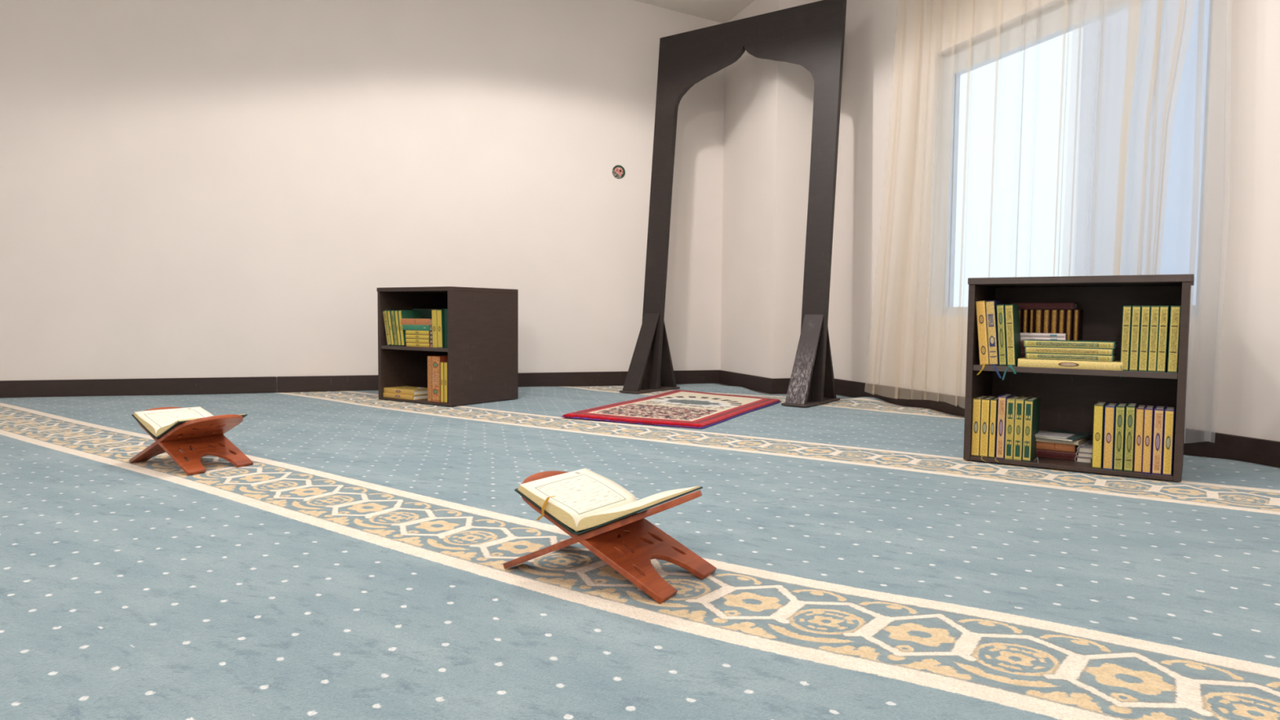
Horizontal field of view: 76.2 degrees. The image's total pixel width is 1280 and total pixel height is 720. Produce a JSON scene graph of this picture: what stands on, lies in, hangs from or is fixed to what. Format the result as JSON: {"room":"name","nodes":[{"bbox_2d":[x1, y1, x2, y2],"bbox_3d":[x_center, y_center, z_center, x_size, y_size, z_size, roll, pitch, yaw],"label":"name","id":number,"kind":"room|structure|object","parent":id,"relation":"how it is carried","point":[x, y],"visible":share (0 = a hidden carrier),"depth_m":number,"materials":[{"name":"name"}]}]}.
{"room":"house of worship","nodes":[
{"label":"house of worship","id":0,"kind":"room"},
{"bbox_2d":[0,0,724,395],"bbox_3d":[-2.140,-1.291,4.477,5.620,3.001,0.120,-1,3,-19],"label":"wall","id":1,"kind":"structure","parent":0,"point":[189,188],"depth_m":4.56,"materials":[{"name":"beige paint"}]},
{"bbox_2d":[0,369,719,397],"bbox_3d":[-2.138,0.137,4.491,5.606,0.088,0.014,-1,3,-19],"label":"baseboard","id":2,"kind":"structure","parent":1,"relation":"attached to","point":[157,386],"depth_m":4.48,"materials":[{"name":"brown wood"}]},
{"bbox_2d":[612,164,625,178],"bbox_3d":[-0.132,-1.173,5.095,0.085,0.085,0.003,-1,3,-19],"label":"round sticker","id":3,"kind":"object","parent":1,"relation":"attached to","point":[618,171],"visible":1,"depth_m":5.09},
{"bbox_2d":[635,0,754,23],"bbox_3d":[-0.741,-2.285,0.847,6.220,0.815,7.770,-1,3,-19],"label":"ceiling","id":4,"kind":"structure","parent":0,"point":[717,11],"depth_m":5.06,"materials":[{"name":"paint"}]},
{"bbox_2d":[720,0,798,394],"bbox_3d":[0.694,-0.976,5.064,0.120,2.355,0.850,-1,3,-19],"label":"wall","id":5,"kind":"structure","parent":0,"point":[760,95],"depth_m":4.85,"materials":[{"name":"beige paint"}]},
{"bbox_2d":[719,369,773,394],"bbox_3d":[0.642,0.130,5.041,0.014,0.088,0.744,-1,3,-19],"label":"baseboard","id":6,"kind":"structure","parent":5,"relation":"attached to","point":[764,384],"depth_m":4.98,"materials":[{"name":"brown wood"}]},
{"bbox_2d":[791,0,828,373],"bbox_3d":[1.037,-0.948,4.795,0.360,2.335,0.120,-1,3,-19],"label":"wall","id":7,"kind":"structure","parent":0,"point":[805,81],"depth_m":4.69,"materials":[{"name":"beige paint"}]},
{"bbox_2d":[773,377,790,394],"bbox_3d":[0.929,0.149,4.753,0.346,0.088,0.014,-1,3,-19],"label":"baseboard","id":8,"kind":"structure","parent":7,"relation":"attached to","point":[780,384],"depth_m":4.71,"materials":[{"name":"brown wood"}]},
{"bbox_2d":[828,0,1279,441],"bbox_3d":[2.272,-0.743,1.503,0.120,2.314,6.920,-1,3,-19],"label":"wall","id":9,"kind":"structure","parent":0,"point":[885,328],"depth_m":3.83,"materials":[{"name":"beige paint"}]},
{"bbox_2d":[834,378,1279,467],"bbox_3d":[2.180,0.336,1.599,0.014,0.088,6.800,-1,3,-19],"label":"baseboard","id":10,"kind":"structure","parent":9,"relation":"attached to","point":[1196,442],"depth_m":2.69,"materials":[{"name":"brown wood"}]},
{"bbox_2d":[936,0,1213,316],"bbox_3d":[1.685,-0.798,3.297,0.050,1.240,1.355,-1,3,-19],"label":"window","id":11,"kind":"structure","parent":9,"relation":"in","point":[1068,15],"depth_m":3.66,"materials":[{"name":"white plastic"}]},
{"bbox_3d":[-0.764,0.450,1.000,9.937,0.100,9.573,3,4,36],"label":"floor","id":12,"kind":"structure","parent":0,"visible":0},
{"bbox_2d":[0,382,1279,719],"bbox_3d":[-0.773,0.383,1.008,5.950,0.033,7.490,-1,3,-19],"label":"carpet","id":13,"kind":"object","parent":12,"relation":"on","point":[867,569],"visible":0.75,"depth_m":1.41,"materials":[{"name":"blue carpet"}]},
{"bbox_2d":[128,406,253,475],"bbox_3d":[-1.311,0.227,2.381,0.325,0.156,0.187,3,4,33],"label":"book stand","id":14,"kind":"object","parent":13,"relation":"on","point":[197,438],"visible":0.88,"depth_m":2.34,"materials":[{"name":"brown wood"}]},
{"bbox_2d":[131,406,247,438],"bbox_3d":[-1.311,0.184,2.379,0.257,0.067,0.198,3,4,33],"label":"open book","id":15,"kind":"object","parent":14,"relation":"on","point":[157,423],"visible":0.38,"depth_m":2.37,"materials":[{"name":"beige paper"}]},
{"bbox_2d":[377,286,518,406],"bbox_3d":[-0.989,-0.083,4.215,0.532,0.570,0.473,3,4,34],"label":"bookcase","id":16,"kind":"object","parent":13,"relation":"on","point":[482,350],"visible":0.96,"depth_m":4.12,"materials":[{"name":"brown wood"}]},
{"bbox_2d":[382,310,391,345],"bbox_3d":[-1.251,-0.166,4.204,0.065,0.180,0.132,3,4,34],"label":"book","id":17,"kind":"object","parent":16,"relation":"on","point":[384,313],"visible":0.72,"depth_m":4.15,"materials":[{"name":"paper"}]},
{"bbox_2d":[386,310,395,345],"bbox_3d":[-1.227,-0.165,4.188,0.052,0.179,0.132,3,4,34],"label":"book","id":18,"kind":"object","parent":16,"relation":"on","point":[389,317],"visible":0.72,"depth_m":4.13,"materials":[{"name":"paper"}]},
{"bbox_2d":[391,310,398,346],"bbox_3d":[-1.204,-0.164,4.173,0.051,0.179,0.132,3,4,34],"label":"book","id":19,"kind":"object","parent":16,"relation":"on","point":[393,313],"visible":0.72,"depth_m":4.12,"materials":[{"name":"paper"}]},
{"bbox_2d":[394,310,401,346],"bbox_3d":[-1.182,-0.163,4.158,0.047,0.179,0.132,3,4,34],"label":"book","id":20,"kind":"object","parent":16,"relation":"on","point":[397,317],"visible":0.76,"depth_m":4.10,"materials":[{"name":"paper"}]},
{"bbox_2d":[382,392,427,399],"bbox_3d":[-1.180,0.180,4.172,0.235,0.024,0.142,3,4,36],"label":"book","id":21,"kind":"object","parent":16,"relation":"on","point":[384,394],"visible":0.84,"depth_m":4.10,"materials":[{"name":"paper"}]},
{"bbox_2d":[383,386,427,395],"bbox_3d":[-1.177,0.156,4.174,0.235,0.024,0.142,3,4,36],"label":"book","id":22,"kind":"object","parent":21,"relation":"on","point":[410,390],"visible":0.93,"depth_m":4.12,"materials":[{"name":"paper"}]},
{"bbox_2d":[398,310,422,346],"bbox_3d":[-1.159,-0.163,4.143,0.045,0.179,0.132,3,4,34],"label":"book","id":23,"kind":"object","parent":16,"relation":"on","point":[402,313],"visible":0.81,"depth_m":4.10,"materials":[{"name":"paper"}]},
{"bbox_2d":[405,342,432,347],"bbox_3d":[-1.061,-0.077,4.072,0.172,0.020,0.122,3,4,34],"label":"book","id":24,"kind":"object","parent":16,"relation":"on","point":[408,344],"visible":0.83,"depth_m":4.01,"materials":[{"name":"paper"}]},
{"bbox_2d":[405,337,432,343],"bbox_3d":[-1.063,-0.097,4.072,0.174,0.020,0.122,3,4,34],"label":"book","id":25,"kind":"object","parent":24,"relation":"on","point":[408,340],"visible":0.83,"depth_m":4.01,"materials":[{"name":"paper"}]},
{"bbox_2d":[405,333,432,338],"bbox_3d":[-1.063,-0.118,4.071,0.175,0.020,0.122,3,4,34],"label":"book","id":26,"kind":"object","parent":25,"relation":"on","point":[407,335],"visible":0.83,"depth_m":4.01,"materials":[{"name":"paper"}]},
{"bbox_2d":[405,329,432,334],"bbox_3d":[-1.063,-0.138,4.070,0.175,0.020,0.122,3,4,34],"label":"book","id":27,"kind":"object","parent":26,"relation":"on","point":[407,331],"visible":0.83,"depth_m":4.01,"materials":[{"name":"paper"}]},
{"bbox_2d":[402,324,431,330],"bbox_3d":[-1.073,-0.162,4.075,0.195,0.027,0.122,3,4,34],"label":"book","id":28,"kind":"object","parent":27,"relation":"on","point":[413,327],"visible":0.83,"depth_m":4.02,"materials":[{"name":"paper"}]},
{"bbox_2d":[400,318,431,324],"bbox_3d":[-1.076,-0.191,4.076,0.212,0.030,0.122,3,4,34],"label":"book","id":29,"kind":"object","parent":28,"relation":"on","point":[403,321],"visible":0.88,"depth_m":4.03,"materials":[{"name":"paper"}]},
{"bbox_2d":[413,308,444,318],"bbox_3d":[-1.095,-0.175,4.299,0.202,0.190,0.030,1,3,6],"label":"book","id":30,"kind":"object","parent":16,"relation":"on","point":[426,313],"visible":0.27,"depth_m":4.28,"materials":[{"name":"paper"}]},
{"bbox_2d":[431,309,437,347],"bbox_3d":[-0.959,-0.154,4.007,0.040,0.185,0.132,3,4,34],"label":"book","id":31,"kind":"object","parent":16,"relation":"on","point":[434,329],"visible":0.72,"depth_m":3.95,"materials":[{"name":"paper"}]},
{"bbox_2d":[427,355,444,401],"bbox_3d":[-0.984,0.088,4.052,0.026,0.222,0.162,3,4,34],"label":"book","id":32,"kind":"object","parent":16,"relation":"on","point":[429,387],"visible":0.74,"depth_m":3.98,"materials":[{"name":"paper"}]},
{"bbox_2d":[431,355,448,402],"bbox_3d":[-0.947,0.090,4.027,0.060,0.222,0.162,3,4,34],"label":"book","id":33,"kind":"object","parent":16,"relation":"on","point":[435,360],"visible":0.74,"depth_m":3.96,"materials":[{"name":"paper"}]},
{"bbox_2d":[436,309,444,347],"bbox_3d":[-0.929,-0.153,3.987,0.040,0.185,0.132,3,4,34],"label":"book","id":34,"kind":"object","parent":16,"relation":"on","point":[440,313],"visible":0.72,"depth_m":3.93,"materials":[{"name":"paper"}]},
{"bbox_2d":[440,361,444,402],"bbox_3d":[-0.910,0.104,4.002,0.023,0.197,0.162,3,4,34],"label":"book","id":35,"kind":"object","parent":16,"relation":"on","point":[442,363],"visible":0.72,"depth_m":3.93,"materials":[{"name":"paper"}]},
{"bbox_2d":[444,361,448,403],"bbox_3d":[-0.889,0.105,3.988,0.023,0.197,0.162,3,4,34],"label":"book","id":36,"kind":"object","parent":16,"relation":"on","point":[446,363],"visible":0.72,"depth_m":3.92,"materials":[{"name":"paper"}]},
{"bbox_2d":[444,308,448,348],"bbox_3d":[-0.888,-0.153,3.972,0.030,0.188,0.142,3,4,34],"label":"book","id":37,"kind":"object","parent":16,"relation":"on","point":[445,309],"visible":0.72,"depth_m":3.92,"materials":[{"name":"paper"}]},
{"bbox_2d":[502,471,716,604],"bbox_3d":[-0.053,0.292,1.427,0.325,0.156,0.187,2,4,32],"label":"book stand","id":38,"kind":"object","parent":13,"relation":"on","point":[628,544],"visible":0.77,"depth_m":1.37,"materials":[{"name":"brown wood"}]},
{"bbox_2d":[514,467,702,534],"bbox_3d":[-0.055,0.248,1.421,0.260,0.068,0.208,2,4,32],"label":"open book","id":39,"kind":"object","parent":38,"relation":"on","point":[583,500],"visible":1,"depth_m":1.40,"materials":[{"name":"paper"}]},
{"bbox_2d":[560,389,781,428],"bbox_3d":[0.228,0.220,3.967,0.679,0.018,1.369,2,4,25],"label":"mat","id":40,"kind":"object","parent":13,"relation":"on","point":[677,408],"visible":1,"depth_m":3.72,"materials":[{"name":"red fabric"}]},
{"bbox_2d":[619,0,846,407],"bbox_3d":[0.480,-0.844,4.447,1.154,2.090,0.430,3,4,36],"label":"arch","id":41,"kind":"object","parent":13,"relation":"on","point":[811,36],"visible":1,"depth_m":4.38,"materials":[{"name":"black paint"}]},
{"bbox_2d":[963,274,1194,481],"bbox_3d":[1.339,0.034,2.507,0.579,0.567,0.314,3,4,34],"label":"bookcase","id":42,"kind":"object","parent":13,"relation":"on","point":[1068,397],"visible":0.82,"depth_m":2.55,"materials":[{"name":"brown wood"}]},
{"bbox_2d":[970,395,990,456],"bbox_3d":[1.085,0.207,2.599,0.025,0.181,0.137,3,4,34],"label":"book","id":43,"kind":"object","parent":42,"relation":"on","point":[976,409],"visible":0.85,"depth_m":2.54,"materials":[{"name":"paper"}]},
{"bbox_2d":[975,300,989,374],"bbox_3d":[1.083,-0.070,2.561,0.044,0.229,0.116,3,4,34],"label":"book","id":44,"kind":"object","parent":42,"relation":"on","point":[980,305],"visible":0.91,"depth_m":2.52,"materials":[{"name":"paper"}]},
{"bbox_2d":[979,395,997,462],"bbox_3d":[1.100,0.213,2.575,0.028,0.191,0.159,3,4,34],"label":"book","id":45,"kind":"object","parent":42,"relation":"in","point":[985,402],"visible":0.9,"depth_m":2.53,"materials":[{"name":"paper"}]},
{"bbox_2d":[985,300,1001,377],"bbox_3d":[1.111,-0.066,2.542,0.057,0.237,0.116,3,4,34],"label":"book","id":46,"kind":"object","parent":42,"relation":"on","point":[991,305],"visible":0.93,"depth_m":2.50,"materials":[{"name":"paper"}]},
{"bbox_2d":[988,395,998,457],"bbox_3d":[1.124,0.209,2.572,0.019,0.181,0.137,3,4,34],"label":"book","id":47,"kind":"object","parent":42,"relation":"on","point":[993,402],"visible":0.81,"depth_m":2.52,"materials":[{"name":"paper"}]},
{"bbox_2d":[996,304,1011,380],"bbox_3d":[1.135,-0.056,2.526,0.050,0.230,0.116,3,4,34],"label":"book","id":48,"kind":"object","parent":42,"relation":"on","point":[1001,319],"visible":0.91,"depth_m":2.49,"materials":[{"name":"paper"}]},
{"bbox_2d":[995,393,1014,462],"bbox_3d":[1.139,0.209,2.551,0.027,0.199,0.155,3,4,34],"label":"book","id":49,"kind":"object","parent":42,"relation":"in","point":[1002,406],"visible":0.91,"depth_m":2.50,"materials":[{"name":"paper"}]},
{"bbox_2d":[1004,304,1021,373],"bbox_3d":[1.149,-0.066,2.516,0.040,0.210,0.117,2,4,32],"label":"book","id":50,"kind":"object","parent":42,"relation":"on","point":[1011,311],"visible":0.98,"depth_m":2.48,"materials":[{"name":"paper"}]},
{"bbox_2d":[1004,395,1022,459],"bbox_3d":[1.165,0.209,2.544,0.023,0.185,0.137,3,4,34],"label":"book","id":51,"kind":"object","parent":42,"relation":"on","point":[1011,402],"visible":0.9,"depth_m":2.49,"materials":[{"name":"paper"}]},
{"bbox_2d":[1019,309,1022,332],"bbox_3d":[1.234,-0.077,2.648,0.014,0.175,0.105,3,4,34],"label":"book","id":52,"kind":"object","parent":42,"relation":"on","point":[1020,310],"visible":0.12,"depth_m":2.60,"materials":[{"name":"paper"}]},
{"bbox_2d":[1013,395,1031,460],"bbox_3d":[1.185,0.210,2.531,0.023,0.185,0.137,3,4,34],"label":"book","id":53,"kind":"object","parent":42,"relation":"on","point":[1020,402],"visible":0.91,"depth_m":2.48,"materials":[{"name":"paper"}]},
{"bbox_2d":[1021,351,1025,357],"bbox_3d":[1.259,-0.005,2.543,0.170,0.044,0.047,3,4,34],"label":"book","id":54,"kind":"object","parent":42,"relation":"on","point":[1023,353],"visible":0.02,"depth_m":2.56,"materials":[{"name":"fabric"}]},
{"bbox_2d":[1020,341,1024,351],"bbox_3d":[1.258,-0.043,2.542,0.160,0.030,0.047,3,4,34],"label":"book","id":55,"kind":"object","parent":54,"relation":"on","point":[1021,342],"visible":0.02,"depth_m":2.56,"materials":[{"name":"paper"}]},
{"bbox_2d":[1020,337,1067,341],"bbox_3d":[1.249,-0.065,2.547,0.146,0.012,0.047,3,4,34],"label":"book","id":56,"kind":"object","parent":55,"relation":"on","point":[1022,339],"visible":0.38,"depth_m":2.52,"materials":[{"name":"paper"}]},
{"bbox_2d":[1020,332,1067,337],"bbox_3d":[1.248,-0.078,2.547,0.147,0.012,0.047,3,4,34],"label":"book","id":57,"kind":"object","parent":56,"relation":"on","point":[1022,334],"visible":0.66,"depth_m":2.52,"materials":[{"name":"paper"}]},
{"bbox_2d":[1022,309,1029,333],"bbox_3d":[1.251,-0.076,2.637,0.015,0.175,0.105,3,4,34],"label":"book","id":58,"kind":"object","parent":42,"relation":"on","point":[1025,329],"visible":0.31,"depth_m":2.59,"materials":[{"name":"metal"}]},
{"bbox_2d":[1022,396,1039,462],"bbox_3d":[1.214,0.212,2.507,0.047,0.187,0.143,3,4,34],"label":"book","id":59,"kind":"object","parent":42,"relation":"on","point":[1032,405],"visible":0.98,"depth_m":2.46,"materials":[{"name":"paper"}]},
{"bbox_2d":[1028,309,1035,333],"bbox_3d":[1.266,-0.075,2.626,0.013,0.175,0.105,3,4,34],"label":"book","id":60,"kind":"object","parent":42,"relation":"on","point":[1032,312],"visible":0.28,"depth_m":2.58,"materials":[{"name":"fabric"}]},
{"bbox_2d":[1034,309,1043,333],"bbox_3d":[1.282,-0.075,2.615,0.021,0.175,0.105,3,4,34],"label":"book","id":61,"kind":"object","parent":42,"relation":"on","point":[1038,313],"visible":0.31,"depth_m":2.57,"materials":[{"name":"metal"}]},
{"bbox_2d":[1042,309,1050,333],"bbox_3d":[1.300,-0.074,2.603,0.020,0.175,0.105,3,4,34],"label":"book","id":62,"kind":"object","parent":42,"relation":"on","point":[1046,313],"visible":0.31,"depth_m":2.56,"materials":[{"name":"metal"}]},
{"bbox_2d":[1049,309,1058,333],"bbox_3d":[1.319,-0.073,2.590,0.020,0.175,0.105,3,4,34],"label":"book","id":63,"kind":"object","parent":42,"relation":"on","point":[1054,313],"visible":0.33,"depth_m":2.54,"materials":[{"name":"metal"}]},
{"bbox_2d":[1035,448,1078,461],"bbox_3d":[1.322,0.289,2.569,0.125,0.026,0.142,3,4,34],"label":"book","id":64,"kind":"object","parent":42,"relation":"on","point":[1051,454],"visible":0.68,"depth_m":2.51,"materials":[{"name":"fabric"}]},
{"bbox_2d":[1036,441,1079,452],"bbox_3d":[1.314,0.263,2.567,0.112,0.026,0.142,3,4,34],"label":"book","id":65,"kind":"object","parent":64,"relation":"on","point":[1040,445],"visible":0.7,"depth_m":2.51,"materials":[{"name":"fabric"}]},
{"bbox_2d":[1035,431,1089,444],"bbox_3d":[1.318,0.244,2.559,0.135,0.013,0.170,3,4,38],"label":"book","id":66,"kind":"object","parent":65,"relation":"on","point":[1082,441],"visible":0.38,"depth_m":2.49,"materials":[{"name":"paper"}]},
{"bbox_2d":[1035,429,1093,441],"bbox_3d":[1.318,0.235,2.541,0.190,0.006,0.118,-3,4,-44],"label":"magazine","id":67,"kind":"object","parent":66,"relation":"on","point":[1077,436],"visible":0.52,"depth_m":2.51,"materials":[{"name":"paper"}]},
{"bbox_2d":[1035,431,1074,439],"bbox_3d":[1.274,0.231,2.521,0.105,0.004,0.100,3,4,40],"label":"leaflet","id":68,"kind":"object","parent":67,"relation":"on","point":[1042,433],"visible":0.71,"depth_m":2.51,"materials":[{"name":"paper"}]},
{"bbox_2d":[1057,309,1066,333],"bbox_3d":[1.336,-0.072,2.578,0.018,0.175,0.105,3,4,34],"label":"book","id":69,"kind":"object","parent":42,"relation":"on","point":[1062,313],"visible":0.31,"depth_m":2.53,"materials":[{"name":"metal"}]},
{"bbox_2d":[1065,309,1073,340],"bbox_3d":[1.353,-0.071,2.567,0.017,0.175,0.105,3,4,34],"label":"book","id":70,"kind":"object","parent":42,"relation":"on","point":[1069,313],"visible":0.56,"depth_m":2.52,"materials":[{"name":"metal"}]},
{"bbox_2d":[1011,302,1078,309],"bbox_3d":[1.292,-0.172,2.609,0.180,0.020,0.102,3,4,34],"label":"book","id":71,"kind":"object","parent":70,"relation":"on","point":[1021,305],"visible":0.77,"depth_m":2.56,"materials":[{"name":"fabric"}]},
{"bbox_2d":[1017,357,1123,378],"bbox_3d":[1.279,0.022,2.426,0.274,0.046,0.114,3,4,34],"label":"book","id":72,"kind":"object","parent":42,"relation":"on","point":[1090,365],"visible":0.92,"depth_m":2.38,"materials":[{"name":"paper"}]},
{"bbox_2d":[1025,352,1116,361],"bbox_3d":[1.281,-0.010,2.431,0.230,0.018,0.102,3,4,34],"label":"book","id":73,"kind":"object","parent":72,"relation":"on","point":[1028,355],"visible":0.92,"depth_m":2.39,"materials":[{"name":"paper"}]},
{"bbox_2d":[1024,346,1115,355],"bbox_3d":[1.280,-0.029,2.430,0.231,0.018,0.102,3,4,34],"label":"book","id":74,"kind":"object","parent":73,"relation":"on","point":[1027,349],"visible":0.93,"depth_m":2.38,"materials":[{"name":"paper"}]},
{"bbox_2d":[1023,339,1117,348],"bbox_3d":[1.280,-0.048,2.430,0.238,0.020,0.102,3,4,34],"label":"book","id":75,"kind":"object","parent":74,"relation":"on","point":[1027,343],"visible":1,"depth_m":2.39,"materials":[{"name":"paper"}]},
{"bbox_2d":[1072,309,1083,340],"bbox_3d":[1.369,-0.071,2.556,0.016,0.175,0.105,3,4,34],"label":"book","id":76,"kind":"object","parent":42,"relation":"on","point":[1077,313],"visible":0.66,"depth_m":2.51,"materials":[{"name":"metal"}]},
{"bbox_2d":[1074,455,1092,463],"bbox_3d":[1.374,0.298,2.524,0.047,0.025,0.160,2,4,31],"label":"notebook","id":77,"kind":"object","parent":42,"relation":"on","point":[1082,460],"visible":0.41,"depth_m":2.46,"materials":[{"name":"paper"}]},
{"bbox_2d":[1075,449,1092,457],"bbox_3d":[1.381,0.283,2.522,0.047,0.025,0.160,3,4,34],"label":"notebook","id":78,"kind":"object","parent":77,"relation":"on","point":[1084,455],"visible":0.45,"depth_m":2.46,"materials":[{"name":"paper"}]},
{"bbox_2d":[1076,440,1093,453],"bbox_3d":[1.388,0.268,2.520,0.047,0.025,0.160,3,4,37],"label":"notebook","id":79,"kind":"object","parent":78,"relation":"on","point":[1086,446],"visible":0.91,"depth_m":2.47,"materials":[{"name":"paper"}]},
{"bbox_2d":[1091,400,1107,468],"bbox_3d":[1.359,0.219,2.413,0.024,0.184,0.137,3,4,34],"label":"book","id":80,"kind":"object","parent":42,"relation":"on","point":[1099,407],"visible":0.92,"depth_m":2.36,"materials":[{"name":"paper"}]},
{"bbox_2d":[1102,402,1118,470],"bbox_3d":[1.382,0.221,2.397,0.024,0.182,0.137,3,4,34],"label":"book","id":81,"kind":"object","parent":42,"relation":"on","point":[1110,408],"visible":0.94,"depth_m":2.34,"materials":[{"name":"paper"}]},
{"bbox_2d":[1113,401,1128,471],"bbox_3d":[1.403,0.221,2.382,0.023,0.184,0.137,3,4,34],"label":"book","id":82,"kind":"object","parent":42,"relation":"on","point":[1120,416],"visible":0.93,"depth_m":2.33,"materials":[{"name":"paper"}]},
{"bbox_2d":[1120,305,1132,370],"bbox_3d":[1.411,-0.064,2.365,0.021,0.184,0.137,3,4,34],"label":"book","id":83,"kind":"object","parent":42,"relation":"on","point":[1127,309],"visible":0.9,"depth_m":2.31,"materials":[{"name":"paper"}]},
{"bbox_2d":[1123,401,1137,471],"bbox_3d":[1.424,0.221,2.368,0.023,0.186,0.137,3,4,34],"label":"book","id":84,"kind":"object","parent":42,"relation":"on","point":[1131,408],"visible":0.93,"depth_m":2.31,"materials":[{"name":"paper"}]},
{"bbox_2d":[1128,305,1142,371],"bbox_3d":[1.430,-0.063,2.352,0.021,0.184,0.137,3,4,34],"label":"book","id":85,"kind":"object","parent":42,"relation":"on","point":[1136,309],"visible":0.91,"depth_m":2.30,"materials":[{"name":"paper"}]},
{"bbox_2d":[1133,404,1146,472],"bbox_3d":[1.443,0.224,2.355,0.020,0.182,0.137,3,4,34],"label":"book","id":86,"kind":"object","parent":42,"relation":"on","point":[1140,414],"visible":0.92,"depth_m":2.30,"materials":[{"name":"paper"}]},
{"bbox_2d":[1138,305,1151,371],"bbox_3d":[1.449,-0.062,2.340,0.021,0.184,0.137,3,4,34],"label":"book","id":87,"kind":"object","parent":42,"relation":"on","point":[1145,310],"visible":0.91,"depth_m":2.28,"materials":[{"name":"paper"}]},
{"bbox_2d":[1142,404,1155,475],"bbox_3d":[1.457,0.227,2.338,0.023,0.187,0.150,3,4,34],"label":"book","id":88,"kind":"object","parent":42,"relation":"on","point":[1148,418],"visible":0.99,"depth_m":2.29,"materials":[{"name":"paper"}]},
{"bbox_2d":[1147,305,1159,372],"bbox_3d":[1.467,-0.062,2.327,0.021,0.184,0.137,3,4,34],"label":"book","id":89,"kind":"object","parent":42,"relation":"on","point":[1154,314],"visible":0.91,"depth_m":2.27,"materials":[{"name":"paper"}]},
{"bbox_2d":[1151,404,1165,474],"bbox_3d":[1.480,0.225,2.330,0.023,0.182,0.137,3,4,34],"label":"book","id":90,"kind":"object","parent":42,"relation":"on","point":[1159,411],"visible":0.99,"depth_m":2.27,"materials":[{"name":"paper"}]},
{"bbox_2d":[1156,305,1169,372],"bbox_3d":[1.484,-0.061,2.315,0.021,0.184,0.137,3,4,34],"label":"book","id":91,"kind":"object","parent":42,"relation":"on","point":[1164,313],"visible":1,"depth_m":2.26,"materials":[{"name":"paper"}]},
{"bbox_2d":[1162,405,1175,475],"bbox_3d":[1.500,0.226,2.316,0.022,0.182,0.137,3,4,34],"label":"book","id":92,"kind":"object","parent":42,"relation":"on","point":[1169,423],"visible":1,"depth_m":2.26,"materials":[{"name":"paper"}]},
{"bbox_2d":[1167,305,1181,373],"bbox_3d":[1.506,-0.060,2.300,0.023,0.184,0.137,3,4,34],"label":"book","id":93,"kind":"object","parent":42,"relation":"on","point":[1175,317],"visible":0.98,"depth_m":2.25,"materials":[{"name":"paper"}]},
{"label":"outside","id":94,"kind":"structure","parent":0,"visible":0},
{"bbox_2d":[1074,0,1209,305],"bbox_3d":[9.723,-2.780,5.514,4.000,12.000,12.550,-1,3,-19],"label":"curtain","id":95,"kind":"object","parent":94,"point":[1144,73],"visible":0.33,"depth_m":9.94,"materials":[{"name":"white fabric"}]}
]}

